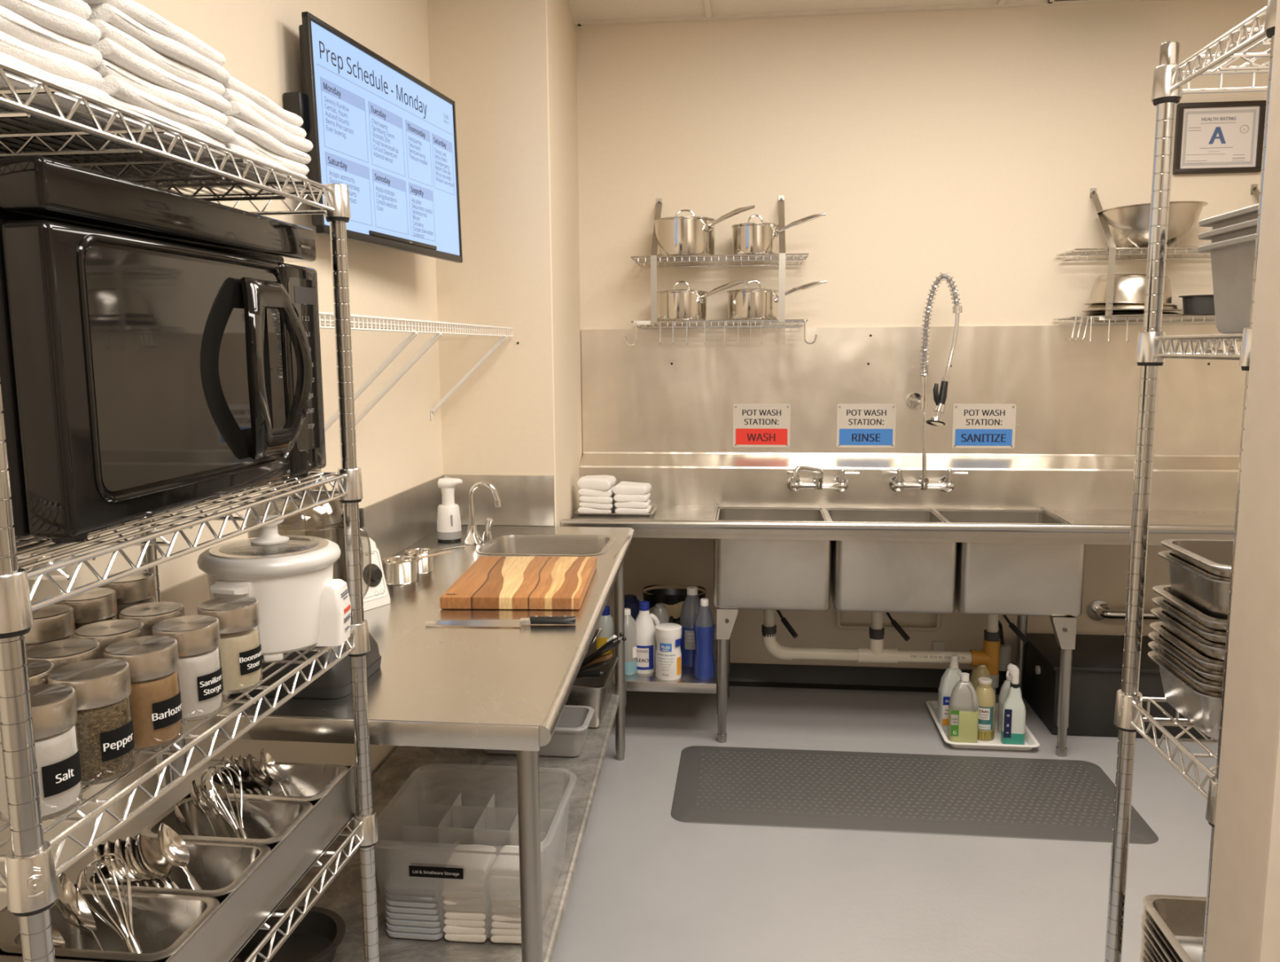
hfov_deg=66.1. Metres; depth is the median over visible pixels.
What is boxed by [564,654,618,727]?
pan
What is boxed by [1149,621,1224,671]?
pan
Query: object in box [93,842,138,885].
serving spoon
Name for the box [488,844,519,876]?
cloth
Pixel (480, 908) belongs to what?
cloth
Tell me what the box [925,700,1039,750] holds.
tray
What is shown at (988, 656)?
drain pipe
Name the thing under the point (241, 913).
holder
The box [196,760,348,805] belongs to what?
steel pan
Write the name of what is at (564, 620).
knife
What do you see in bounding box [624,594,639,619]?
bottle
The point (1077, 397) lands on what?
wall panel
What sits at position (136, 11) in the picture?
bath towel
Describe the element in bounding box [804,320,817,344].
double hook
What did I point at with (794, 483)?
faucet
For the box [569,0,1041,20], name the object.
ceiling
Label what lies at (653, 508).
steel tray
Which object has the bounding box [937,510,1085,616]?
basin
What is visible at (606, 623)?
bottle
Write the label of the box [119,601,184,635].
storage jar
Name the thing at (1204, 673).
pan
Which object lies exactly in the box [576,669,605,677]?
kitchen knife
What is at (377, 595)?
appliance
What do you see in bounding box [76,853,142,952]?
whisk
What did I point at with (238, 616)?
storage jar
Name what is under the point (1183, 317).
shelf
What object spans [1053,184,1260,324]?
pot rack
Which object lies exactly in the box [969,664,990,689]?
bottle
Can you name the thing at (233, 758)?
serving spoon
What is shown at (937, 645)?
wall outlet plate
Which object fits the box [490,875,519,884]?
cloth
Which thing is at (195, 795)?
serving spoon
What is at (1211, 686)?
pan
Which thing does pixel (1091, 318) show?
wire hook
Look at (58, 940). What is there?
serving spoon
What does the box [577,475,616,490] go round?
hand towel
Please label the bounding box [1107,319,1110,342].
wire hook
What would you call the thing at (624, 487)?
hand towel
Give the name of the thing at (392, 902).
plastic lid
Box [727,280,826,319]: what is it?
saucepan
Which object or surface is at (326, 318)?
wire shelf
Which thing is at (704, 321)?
wire hook
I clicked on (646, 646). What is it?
jug
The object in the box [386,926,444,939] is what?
plastic lid
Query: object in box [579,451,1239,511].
backsplash
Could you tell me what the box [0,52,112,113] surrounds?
bath towel
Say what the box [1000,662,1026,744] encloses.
spray bottle
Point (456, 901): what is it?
cloth
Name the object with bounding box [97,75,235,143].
bath towel
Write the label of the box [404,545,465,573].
measuring cup
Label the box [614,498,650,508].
hand towel
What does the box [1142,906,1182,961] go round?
pan
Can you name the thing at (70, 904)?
serving spoon
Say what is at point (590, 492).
hand towel
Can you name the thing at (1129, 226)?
mixing bowl
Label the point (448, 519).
soap dispenser
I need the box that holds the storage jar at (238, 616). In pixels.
[197,595,262,694]
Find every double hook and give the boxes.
[624,321,637,345]
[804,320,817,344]
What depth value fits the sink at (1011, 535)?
3.88 m
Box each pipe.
[761,608,999,695]
[835,609,941,631]
[1087,600,1160,620]
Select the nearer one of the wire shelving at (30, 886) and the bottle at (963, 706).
the wire shelving at (30, 886)
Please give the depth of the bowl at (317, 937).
2.14 m
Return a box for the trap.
[1022,632,1215,739]
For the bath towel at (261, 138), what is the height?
0.029 m
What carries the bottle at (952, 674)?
on the tray at (1030, 741)
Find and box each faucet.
[462,480,502,544]
[786,465,859,491]
[882,271,968,492]
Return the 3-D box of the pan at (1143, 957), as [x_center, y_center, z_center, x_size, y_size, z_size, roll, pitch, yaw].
[0.969,0.830,1.530,0.306,0.060,0.229,1,8,7]
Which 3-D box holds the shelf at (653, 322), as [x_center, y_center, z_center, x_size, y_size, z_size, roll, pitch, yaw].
[0.343,-0.677,4.246,0.744,0.028,0.247,0,8,6]
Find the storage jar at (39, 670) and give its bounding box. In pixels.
[26,659,54,685]
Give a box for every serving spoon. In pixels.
[51,924,66,947]
[55,871,106,950]
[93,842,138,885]
[103,840,148,886]
[114,838,158,887]
[124,835,168,887]
[135,834,179,888]
[157,822,202,889]
[174,803,195,835]
[190,779,217,836]
[221,755,251,794]
[229,755,258,794]
[237,753,266,794]
[245,752,275,795]
[259,746,290,795]
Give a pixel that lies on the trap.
(1097, 664)
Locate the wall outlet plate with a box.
[933,640,944,650]
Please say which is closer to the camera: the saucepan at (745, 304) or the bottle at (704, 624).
the bottle at (704, 624)
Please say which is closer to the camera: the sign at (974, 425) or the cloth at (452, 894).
the cloth at (452, 894)
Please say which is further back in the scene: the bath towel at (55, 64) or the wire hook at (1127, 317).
the wire hook at (1127, 317)
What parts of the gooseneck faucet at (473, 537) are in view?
spout, handle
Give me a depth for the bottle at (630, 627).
3.95 m
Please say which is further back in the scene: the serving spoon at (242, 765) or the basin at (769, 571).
the basin at (769, 571)
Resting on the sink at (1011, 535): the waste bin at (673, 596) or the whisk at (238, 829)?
the waste bin at (673, 596)
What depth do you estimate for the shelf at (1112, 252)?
3.97 m
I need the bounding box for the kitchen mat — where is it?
[671,745,1158,843]
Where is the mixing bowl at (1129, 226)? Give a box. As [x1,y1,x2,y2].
[1096,200,1208,250]
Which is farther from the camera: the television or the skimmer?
the skimmer
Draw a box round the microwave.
[0,155,326,542]
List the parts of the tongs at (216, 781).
arm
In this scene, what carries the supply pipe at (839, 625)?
attached to the wall at (972, 145)
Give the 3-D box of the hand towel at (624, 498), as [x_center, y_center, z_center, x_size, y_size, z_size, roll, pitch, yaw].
[-0.032,0.064,4.157,0.145,0.037,0.156,1,8,8]
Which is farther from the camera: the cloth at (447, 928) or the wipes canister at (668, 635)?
the wipes canister at (668, 635)
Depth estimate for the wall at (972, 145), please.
4.23 m
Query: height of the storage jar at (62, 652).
0.120 m
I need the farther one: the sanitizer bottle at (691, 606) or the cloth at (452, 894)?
the sanitizer bottle at (691, 606)
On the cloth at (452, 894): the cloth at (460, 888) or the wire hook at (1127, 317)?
the cloth at (460, 888)
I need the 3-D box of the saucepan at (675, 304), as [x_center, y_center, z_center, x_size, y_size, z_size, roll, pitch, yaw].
[0.272,-0.773,4.210,0.422,0.170,0.224,3,8,21]
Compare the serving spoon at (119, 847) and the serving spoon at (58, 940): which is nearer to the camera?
the serving spoon at (58, 940)
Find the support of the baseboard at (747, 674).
attached to the wall at (972, 145)
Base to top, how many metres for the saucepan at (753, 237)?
0.174 m
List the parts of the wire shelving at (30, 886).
post, post, wire shelf, wire shelf, wire shelf, wire shelf, post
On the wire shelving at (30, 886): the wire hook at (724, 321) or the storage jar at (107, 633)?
the storage jar at (107, 633)
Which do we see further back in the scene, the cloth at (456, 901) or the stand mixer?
the cloth at (456, 901)
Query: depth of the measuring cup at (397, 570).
2.79 m
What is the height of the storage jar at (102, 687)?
0.120 m
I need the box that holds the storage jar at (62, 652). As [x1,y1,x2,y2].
[26,638,101,669]
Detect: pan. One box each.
[0,888,219,961]
[80,838,271,903]
[139,795,313,849]
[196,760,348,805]
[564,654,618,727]
[1081,302,1182,312]
[1082,311,1185,316]
[1083,273,1177,306]
[1139,951,1147,961]
[1140,920,1168,961]
[1140,936,1159,961]
[1140,943,1153,961]
[1141,912,1177,961]
[1141,929,1163,961]
[1142,893,1206,961]
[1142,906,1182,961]
[1147,631,1223,682]
[1147,640,1222,693]
[1147,650,1222,738]
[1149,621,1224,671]
[1151,595,1226,644]
[1151,607,1225,661]
[1152,584,1226,631]
[1158,550,1230,619]
[1160,538,1233,578]
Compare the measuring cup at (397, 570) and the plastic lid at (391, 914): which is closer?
the plastic lid at (391, 914)
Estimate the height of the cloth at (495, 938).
0.022 m
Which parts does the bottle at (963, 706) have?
handle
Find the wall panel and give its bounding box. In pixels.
[581,324,1245,454]
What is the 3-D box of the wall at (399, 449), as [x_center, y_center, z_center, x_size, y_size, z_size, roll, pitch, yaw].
[-1.081,-0.123,1.375,0.143,2.990,6.700,0,8,6]
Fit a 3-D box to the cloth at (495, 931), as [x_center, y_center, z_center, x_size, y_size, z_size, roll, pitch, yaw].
[-0.272,0.973,2.185,0.096,0.022,0.103,0,8,6]
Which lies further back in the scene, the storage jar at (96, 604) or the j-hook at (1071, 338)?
the j-hook at (1071, 338)
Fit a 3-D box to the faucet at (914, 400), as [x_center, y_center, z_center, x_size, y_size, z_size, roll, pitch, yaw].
[1.206,-0.404,4.142,0.279,0.926,0.300,-8,10,-43]
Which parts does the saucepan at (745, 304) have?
lid, lid handle, handle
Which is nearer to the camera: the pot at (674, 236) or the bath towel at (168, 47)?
the bath towel at (168, 47)
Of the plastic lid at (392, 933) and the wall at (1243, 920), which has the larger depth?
the plastic lid at (392, 933)
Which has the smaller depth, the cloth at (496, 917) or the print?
the cloth at (496, 917)
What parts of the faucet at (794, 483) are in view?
handle, spout, handle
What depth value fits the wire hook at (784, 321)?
4.09 m
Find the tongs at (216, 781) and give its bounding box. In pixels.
[205,770,234,837]
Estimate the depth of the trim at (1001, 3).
4.13 m
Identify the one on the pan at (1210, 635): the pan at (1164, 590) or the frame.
the pan at (1164, 590)
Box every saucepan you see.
[653,204,755,259]
[657,280,744,320]
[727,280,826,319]
[731,212,826,257]
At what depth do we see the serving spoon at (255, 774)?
1.71 m
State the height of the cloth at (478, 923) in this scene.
0.020 m
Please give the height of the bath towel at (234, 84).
0.030 m
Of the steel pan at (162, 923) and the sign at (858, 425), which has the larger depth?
the sign at (858, 425)
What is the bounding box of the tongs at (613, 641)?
[578,631,626,670]
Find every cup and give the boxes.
[381,550,452,584]
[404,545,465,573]
[998,619,1011,671]
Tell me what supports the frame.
attached to the wall at (972, 145)
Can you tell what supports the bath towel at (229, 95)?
on the bath towel at (240, 111)
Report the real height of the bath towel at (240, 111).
0.030 m
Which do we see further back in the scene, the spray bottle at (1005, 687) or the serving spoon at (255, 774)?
the spray bottle at (1005, 687)
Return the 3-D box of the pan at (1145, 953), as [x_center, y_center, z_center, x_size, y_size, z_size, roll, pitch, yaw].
[0.971,0.816,1.530,0.306,0.060,0.229,0,8,6]
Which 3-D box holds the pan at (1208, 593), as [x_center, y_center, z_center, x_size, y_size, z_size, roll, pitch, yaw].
[0.943,0.184,1.440,0.296,0.122,0.212,0,8,6]
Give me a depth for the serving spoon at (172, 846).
1.41 m
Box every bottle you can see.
[595,605,613,655]
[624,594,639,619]
[624,608,636,675]
[679,586,700,666]
[693,598,715,679]
[937,653,962,732]
[947,671,978,742]
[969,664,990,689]
[975,676,995,740]
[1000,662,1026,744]
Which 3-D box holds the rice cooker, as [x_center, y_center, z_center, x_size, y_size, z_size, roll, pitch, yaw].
[-0.575,0.158,1.539,0.211,0.210,0.210,-6,10,-37]
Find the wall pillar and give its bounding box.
[426,0,582,526]
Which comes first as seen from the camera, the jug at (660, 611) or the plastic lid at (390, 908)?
the plastic lid at (390, 908)
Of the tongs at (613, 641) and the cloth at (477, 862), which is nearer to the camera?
the cloth at (477, 862)
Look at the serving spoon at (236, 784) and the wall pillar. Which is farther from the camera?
the wall pillar
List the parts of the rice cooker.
handle, glass lid, knob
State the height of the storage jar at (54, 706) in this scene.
0.120 m
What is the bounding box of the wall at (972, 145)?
[576,0,1271,669]
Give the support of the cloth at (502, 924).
on the cloth at (495, 931)
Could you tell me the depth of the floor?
2.95 m
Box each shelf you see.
[319,311,513,431]
[586,639,717,693]
[630,253,808,267]
[631,319,808,328]
[1053,315,1215,324]
[1056,246,1210,261]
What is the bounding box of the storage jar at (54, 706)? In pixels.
[0,684,83,822]
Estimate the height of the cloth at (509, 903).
0.020 m
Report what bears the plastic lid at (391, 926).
on the plastic lid at (392, 933)
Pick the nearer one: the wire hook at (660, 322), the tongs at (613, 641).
the tongs at (613, 641)
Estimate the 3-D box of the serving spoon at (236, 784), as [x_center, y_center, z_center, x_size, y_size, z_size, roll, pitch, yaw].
[-0.692,0.522,1.695,0.044,0.078,0.089,-7,10,-41]
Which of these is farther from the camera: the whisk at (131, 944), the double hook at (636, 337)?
the double hook at (636, 337)
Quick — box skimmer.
[584,627,601,657]
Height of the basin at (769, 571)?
0.307 m
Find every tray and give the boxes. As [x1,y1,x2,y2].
[573,506,657,515]
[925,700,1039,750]
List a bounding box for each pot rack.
[630,195,808,328]
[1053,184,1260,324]
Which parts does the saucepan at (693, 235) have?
lid, lid handle, rivet plate, handle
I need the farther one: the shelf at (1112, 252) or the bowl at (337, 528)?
the shelf at (1112, 252)
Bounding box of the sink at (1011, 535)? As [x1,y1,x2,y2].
[561,451,1239,756]
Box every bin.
[642,584,706,618]
[1196,233,1257,333]
[1197,217,1257,243]
[1198,203,1258,229]
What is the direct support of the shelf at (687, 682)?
attached to the sink at (1011, 535)
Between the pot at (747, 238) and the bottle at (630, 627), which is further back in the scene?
the pot at (747, 238)
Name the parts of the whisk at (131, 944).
handle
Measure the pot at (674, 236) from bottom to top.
0.152 m
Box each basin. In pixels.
[713,507,831,610]
[826,509,956,613]
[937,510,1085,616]
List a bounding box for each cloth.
[441,890,484,897]
[443,897,484,905]
[443,904,485,912]
[443,924,485,934]
[444,911,485,919]
[444,917,485,927]
[444,933,487,942]
[447,844,496,874]
[453,872,491,891]
[485,853,497,874]
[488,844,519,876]
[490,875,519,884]
[490,899,520,907]
[490,927,520,935]
[490,933,521,942]
[491,906,520,913]
[491,912,520,921]
[491,920,520,928]
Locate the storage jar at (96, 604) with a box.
[53,587,117,630]
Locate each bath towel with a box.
[0,0,101,45]
[0,4,102,69]
[0,31,103,88]
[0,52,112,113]
[0,94,226,159]
[38,0,91,20]
[66,142,307,187]
[84,0,226,66]
[86,18,225,96]
[87,3,230,84]
[92,37,231,113]
[93,59,228,125]
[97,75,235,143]
[221,87,306,137]
[222,75,303,127]
[223,101,313,151]
[225,115,311,164]
[231,132,309,175]
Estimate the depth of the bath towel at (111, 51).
1.15 m
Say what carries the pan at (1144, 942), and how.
on the pan at (1145, 953)
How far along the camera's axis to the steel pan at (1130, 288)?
3.92 m
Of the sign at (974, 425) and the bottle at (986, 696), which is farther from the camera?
the sign at (974, 425)
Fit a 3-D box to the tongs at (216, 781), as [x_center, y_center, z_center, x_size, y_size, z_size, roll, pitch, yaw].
[-0.654,0.532,1.557,0.028,0.108,0.160,-7,10,-41]
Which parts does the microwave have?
vent panel, window trim, handle, control panel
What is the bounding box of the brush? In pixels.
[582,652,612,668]
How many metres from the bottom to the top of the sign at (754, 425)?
0.194 m
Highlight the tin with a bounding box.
[1178,294,1215,315]
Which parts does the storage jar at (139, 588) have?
lid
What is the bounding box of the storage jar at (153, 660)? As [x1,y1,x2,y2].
[103,635,182,751]
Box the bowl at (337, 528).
[245,521,346,582]
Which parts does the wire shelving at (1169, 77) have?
post, wire shelf, wire shelf, wire shelf, post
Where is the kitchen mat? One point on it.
(1044, 798)
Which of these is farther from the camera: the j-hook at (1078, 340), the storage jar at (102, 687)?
the j-hook at (1078, 340)
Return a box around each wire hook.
[659,321,661,345]
[671,321,673,345]
[704,320,705,345]
[724,320,725,344]
[783,320,785,344]
[1089,317,1092,342]
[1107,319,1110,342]
[1125,316,1128,342]
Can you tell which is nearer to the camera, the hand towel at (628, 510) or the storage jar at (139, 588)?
the storage jar at (139, 588)
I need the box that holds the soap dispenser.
[436,477,462,542]
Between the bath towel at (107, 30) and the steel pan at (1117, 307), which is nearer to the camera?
the bath towel at (107, 30)
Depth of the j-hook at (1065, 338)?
3.96 m
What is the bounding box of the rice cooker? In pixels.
[196,515,351,661]
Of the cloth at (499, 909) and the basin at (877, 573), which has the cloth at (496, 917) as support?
the cloth at (499, 909)
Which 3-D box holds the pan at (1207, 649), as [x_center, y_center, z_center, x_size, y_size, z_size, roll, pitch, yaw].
[0.945,0.254,1.450,0.306,0.076,0.222,0,8,6]
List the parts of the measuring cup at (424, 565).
handle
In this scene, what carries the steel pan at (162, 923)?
in the holder
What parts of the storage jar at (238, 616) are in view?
lid, glass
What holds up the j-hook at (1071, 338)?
attached to the pot rack at (1111, 252)
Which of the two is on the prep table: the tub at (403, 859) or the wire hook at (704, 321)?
the tub at (403, 859)
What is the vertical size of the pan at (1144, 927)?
0.060 m
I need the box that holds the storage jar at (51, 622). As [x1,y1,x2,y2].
[23,604,75,649]
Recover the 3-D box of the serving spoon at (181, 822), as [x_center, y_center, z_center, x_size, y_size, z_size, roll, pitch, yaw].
[-0.682,0.539,1.496,0.022,0.067,0.129,-8,11,-44]
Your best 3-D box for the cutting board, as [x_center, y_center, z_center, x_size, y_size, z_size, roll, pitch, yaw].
[-0.322,0.279,2.755,0.360,0.032,0.500,0,8,3]
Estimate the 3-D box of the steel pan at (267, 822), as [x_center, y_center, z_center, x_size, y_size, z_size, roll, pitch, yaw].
[-0.635,0.565,1.526,0.228,0.088,0.140,0,8,6]
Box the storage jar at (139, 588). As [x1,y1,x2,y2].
[97,571,155,619]
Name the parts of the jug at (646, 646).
handle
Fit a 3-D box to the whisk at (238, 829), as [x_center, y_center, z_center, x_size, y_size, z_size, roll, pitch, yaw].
[-0.646,0.523,1.541,0.060,0.120,0.173,-5,9,-31]
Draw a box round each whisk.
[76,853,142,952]
[200,760,248,838]
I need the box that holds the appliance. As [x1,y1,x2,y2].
[324,536,390,611]
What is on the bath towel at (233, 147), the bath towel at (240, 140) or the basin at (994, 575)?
the bath towel at (240, 140)
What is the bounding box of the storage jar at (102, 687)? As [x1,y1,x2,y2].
[47,657,135,785]
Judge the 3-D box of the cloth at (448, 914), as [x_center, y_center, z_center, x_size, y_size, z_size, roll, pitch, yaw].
[-0.376,0.940,2.190,0.094,0.020,0.105,0,8,7]
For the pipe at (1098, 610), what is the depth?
4.30 m
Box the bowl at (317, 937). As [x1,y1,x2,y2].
[231,906,345,961]
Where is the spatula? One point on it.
(604, 662)
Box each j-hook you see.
[1064,315,1076,341]
[1070,315,1082,341]
[1076,315,1088,341]
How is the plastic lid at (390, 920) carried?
on the plastic lid at (391, 926)
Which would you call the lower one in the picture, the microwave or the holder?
the holder
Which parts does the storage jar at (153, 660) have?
lid, glass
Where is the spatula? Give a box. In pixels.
[578,658,610,671]
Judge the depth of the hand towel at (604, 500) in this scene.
4.10 m
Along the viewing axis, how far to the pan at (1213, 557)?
1.53 m
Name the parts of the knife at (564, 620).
blade, handle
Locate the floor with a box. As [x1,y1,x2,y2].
[551,685,1217,961]
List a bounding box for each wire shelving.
[0,61,379,961]
[1104,0,1277,961]
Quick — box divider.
[402,791,519,861]
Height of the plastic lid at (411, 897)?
0.012 m
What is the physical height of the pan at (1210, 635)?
0.076 m
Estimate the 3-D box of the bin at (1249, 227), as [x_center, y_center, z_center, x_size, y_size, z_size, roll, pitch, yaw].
[0.984,-0.283,1.325,0.370,0.128,0.230,0,8,6]
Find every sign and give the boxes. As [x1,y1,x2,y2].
[733,404,790,447]
[835,404,896,447]
[951,404,1016,448]
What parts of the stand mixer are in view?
lid, motor, handle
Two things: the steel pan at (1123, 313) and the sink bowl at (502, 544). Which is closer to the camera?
the sink bowl at (502, 544)
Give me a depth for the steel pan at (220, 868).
1.43 m
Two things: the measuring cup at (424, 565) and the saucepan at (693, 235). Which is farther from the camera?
the saucepan at (693, 235)
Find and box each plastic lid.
[385,892,437,901]
[385,897,438,907]
[385,902,439,914]
[386,908,440,920]
[386,914,441,926]
[386,920,442,933]
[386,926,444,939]
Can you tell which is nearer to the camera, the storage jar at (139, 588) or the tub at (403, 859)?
the storage jar at (139, 588)
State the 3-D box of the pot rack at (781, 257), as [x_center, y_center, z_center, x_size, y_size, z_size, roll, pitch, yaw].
[0.342,-0.945,4.215,0.744,0.568,0.269,0,8,6]
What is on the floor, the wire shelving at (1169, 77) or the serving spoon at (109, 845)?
the wire shelving at (1169, 77)
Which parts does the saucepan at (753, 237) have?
lid, lid handle, rivet plate, handle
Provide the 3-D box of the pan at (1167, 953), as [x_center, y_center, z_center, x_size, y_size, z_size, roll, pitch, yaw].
[0.968,0.763,1.522,0.306,0.060,0.229,1,8,7]
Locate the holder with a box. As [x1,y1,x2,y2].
[0,759,356,961]
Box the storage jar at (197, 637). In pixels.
[151,614,223,721]
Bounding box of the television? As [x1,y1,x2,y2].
[283,11,462,262]
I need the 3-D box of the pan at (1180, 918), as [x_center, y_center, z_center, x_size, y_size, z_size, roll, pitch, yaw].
[0.969,0.736,1.520,0.306,0.060,0.229,0,8,6]
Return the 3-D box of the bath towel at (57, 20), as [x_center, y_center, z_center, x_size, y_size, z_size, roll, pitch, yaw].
[-0.756,-0.462,0.939,0.340,0.036,0.261,1,8,7]
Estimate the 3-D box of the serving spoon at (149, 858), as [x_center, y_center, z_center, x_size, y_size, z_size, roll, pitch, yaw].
[-0.677,0.553,1.387,0.081,0.097,0.049,6,10,40]
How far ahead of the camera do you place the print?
4.05 m
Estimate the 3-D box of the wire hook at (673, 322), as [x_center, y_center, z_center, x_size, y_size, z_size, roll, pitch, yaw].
[0.139,-0.624,4.149,0.004,0.102,0.037,0,8,6]
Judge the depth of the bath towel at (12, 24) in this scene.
0.98 m
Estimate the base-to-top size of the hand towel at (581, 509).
0.035 m
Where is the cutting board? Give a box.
[440,555,596,608]
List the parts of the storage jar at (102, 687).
lid, glass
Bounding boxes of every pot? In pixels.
[653,217,715,259]
[657,291,707,320]
[727,290,778,319]
[731,223,778,257]
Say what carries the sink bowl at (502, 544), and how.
on the prep table
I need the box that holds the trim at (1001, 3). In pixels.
[566,0,1167,26]
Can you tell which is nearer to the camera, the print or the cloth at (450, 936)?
the cloth at (450, 936)
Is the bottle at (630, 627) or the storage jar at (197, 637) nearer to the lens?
the storage jar at (197, 637)
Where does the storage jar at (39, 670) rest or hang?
on the wire shelving at (30, 886)
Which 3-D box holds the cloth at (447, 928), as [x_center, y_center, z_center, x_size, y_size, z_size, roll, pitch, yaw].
[-0.377,0.973,2.193,0.096,0.020,0.105,0,8,6]
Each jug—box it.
[635,600,660,673]
[651,603,669,626]
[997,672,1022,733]
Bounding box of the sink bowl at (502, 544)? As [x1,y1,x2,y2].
[475,533,615,555]
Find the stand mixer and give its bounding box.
[230,468,381,698]
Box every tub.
[373,763,576,938]
[482,705,594,756]
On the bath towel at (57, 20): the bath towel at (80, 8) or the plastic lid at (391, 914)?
the bath towel at (80, 8)
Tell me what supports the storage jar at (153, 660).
on the wire shelving at (30, 886)
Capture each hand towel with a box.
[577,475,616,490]
[577,485,614,497]
[577,503,615,512]
[578,493,615,503]
[578,498,615,509]
[613,480,651,494]
[613,492,650,502]
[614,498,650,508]
[614,504,651,513]
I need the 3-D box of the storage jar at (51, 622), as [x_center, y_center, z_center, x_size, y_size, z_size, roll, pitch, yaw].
[-0.804,0.234,1.326,0.078,0.120,0.078,0,8,6]
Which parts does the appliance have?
plate, knob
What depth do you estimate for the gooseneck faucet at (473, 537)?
3.36 m
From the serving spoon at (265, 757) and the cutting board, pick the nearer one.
the serving spoon at (265, 757)
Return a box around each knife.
[425,615,575,626]
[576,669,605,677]
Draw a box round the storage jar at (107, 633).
[73,618,144,658]
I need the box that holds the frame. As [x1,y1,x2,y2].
[1172,100,1266,174]
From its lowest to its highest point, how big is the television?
0.529 m
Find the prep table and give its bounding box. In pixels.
[160,474,634,961]
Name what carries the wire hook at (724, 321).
hanging from the pot rack at (781, 257)
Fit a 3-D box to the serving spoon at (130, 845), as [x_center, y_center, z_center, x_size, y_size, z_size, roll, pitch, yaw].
[-0.692,0.554,1.389,0.080,0.094,0.050,6,10,38]
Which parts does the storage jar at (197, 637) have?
lid, glass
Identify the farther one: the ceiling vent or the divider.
the ceiling vent
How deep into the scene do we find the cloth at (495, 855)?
2.19 m
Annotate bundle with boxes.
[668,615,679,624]
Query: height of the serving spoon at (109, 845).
0.088 m
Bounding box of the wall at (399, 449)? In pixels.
[0,0,443,911]
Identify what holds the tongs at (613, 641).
in the pan at (595, 692)
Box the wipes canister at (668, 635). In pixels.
[655,622,681,679]
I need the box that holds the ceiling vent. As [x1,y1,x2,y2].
[1048,0,1119,3]
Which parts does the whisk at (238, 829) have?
handle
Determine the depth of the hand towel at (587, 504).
4.11 m
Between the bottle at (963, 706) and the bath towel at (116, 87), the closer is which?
the bath towel at (116, 87)
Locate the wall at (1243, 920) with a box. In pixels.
[1204,0,1279,961]
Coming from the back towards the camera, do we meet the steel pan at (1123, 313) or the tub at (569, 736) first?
the steel pan at (1123, 313)
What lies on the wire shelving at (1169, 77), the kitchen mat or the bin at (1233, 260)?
the bin at (1233, 260)
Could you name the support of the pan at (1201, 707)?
on the wire shelving at (1169, 77)
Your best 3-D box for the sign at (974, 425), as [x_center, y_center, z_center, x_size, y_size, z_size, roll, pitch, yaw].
[1.505,-0.240,4.300,0.266,0.194,0.005,0,8,6]
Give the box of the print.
[1186,122,1248,161]
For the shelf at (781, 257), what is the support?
attached to the pot rack at (781, 257)
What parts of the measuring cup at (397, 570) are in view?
handle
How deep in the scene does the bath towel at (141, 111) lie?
1.19 m
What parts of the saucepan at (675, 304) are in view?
lid handle, lid, rivet plate, handle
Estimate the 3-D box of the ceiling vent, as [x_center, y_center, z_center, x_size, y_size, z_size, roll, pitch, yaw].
[1.868,-1.938,3.821,0.430,0.014,0.380,0,8,6]
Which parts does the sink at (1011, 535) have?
leg, leg, lever, lever, lever, leg, leg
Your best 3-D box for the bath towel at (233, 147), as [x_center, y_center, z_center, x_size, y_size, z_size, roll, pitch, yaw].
[-0.698,-0.460,1.452,0.340,0.030,0.236,1,8,7]
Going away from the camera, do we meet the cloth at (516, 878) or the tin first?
the cloth at (516, 878)
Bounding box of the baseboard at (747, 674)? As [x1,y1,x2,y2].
[728,662,1007,693]
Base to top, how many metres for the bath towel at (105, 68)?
0.031 m
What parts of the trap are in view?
lid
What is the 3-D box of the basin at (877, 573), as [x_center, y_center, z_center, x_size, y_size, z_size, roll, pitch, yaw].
[1.000,0.314,3.997,0.453,0.307,0.565,0,8,6]
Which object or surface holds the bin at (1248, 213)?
on the bin at (1249, 227)
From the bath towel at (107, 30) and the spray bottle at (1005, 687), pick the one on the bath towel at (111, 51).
the bath towel at (107, 30)
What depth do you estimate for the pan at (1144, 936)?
1.59 m

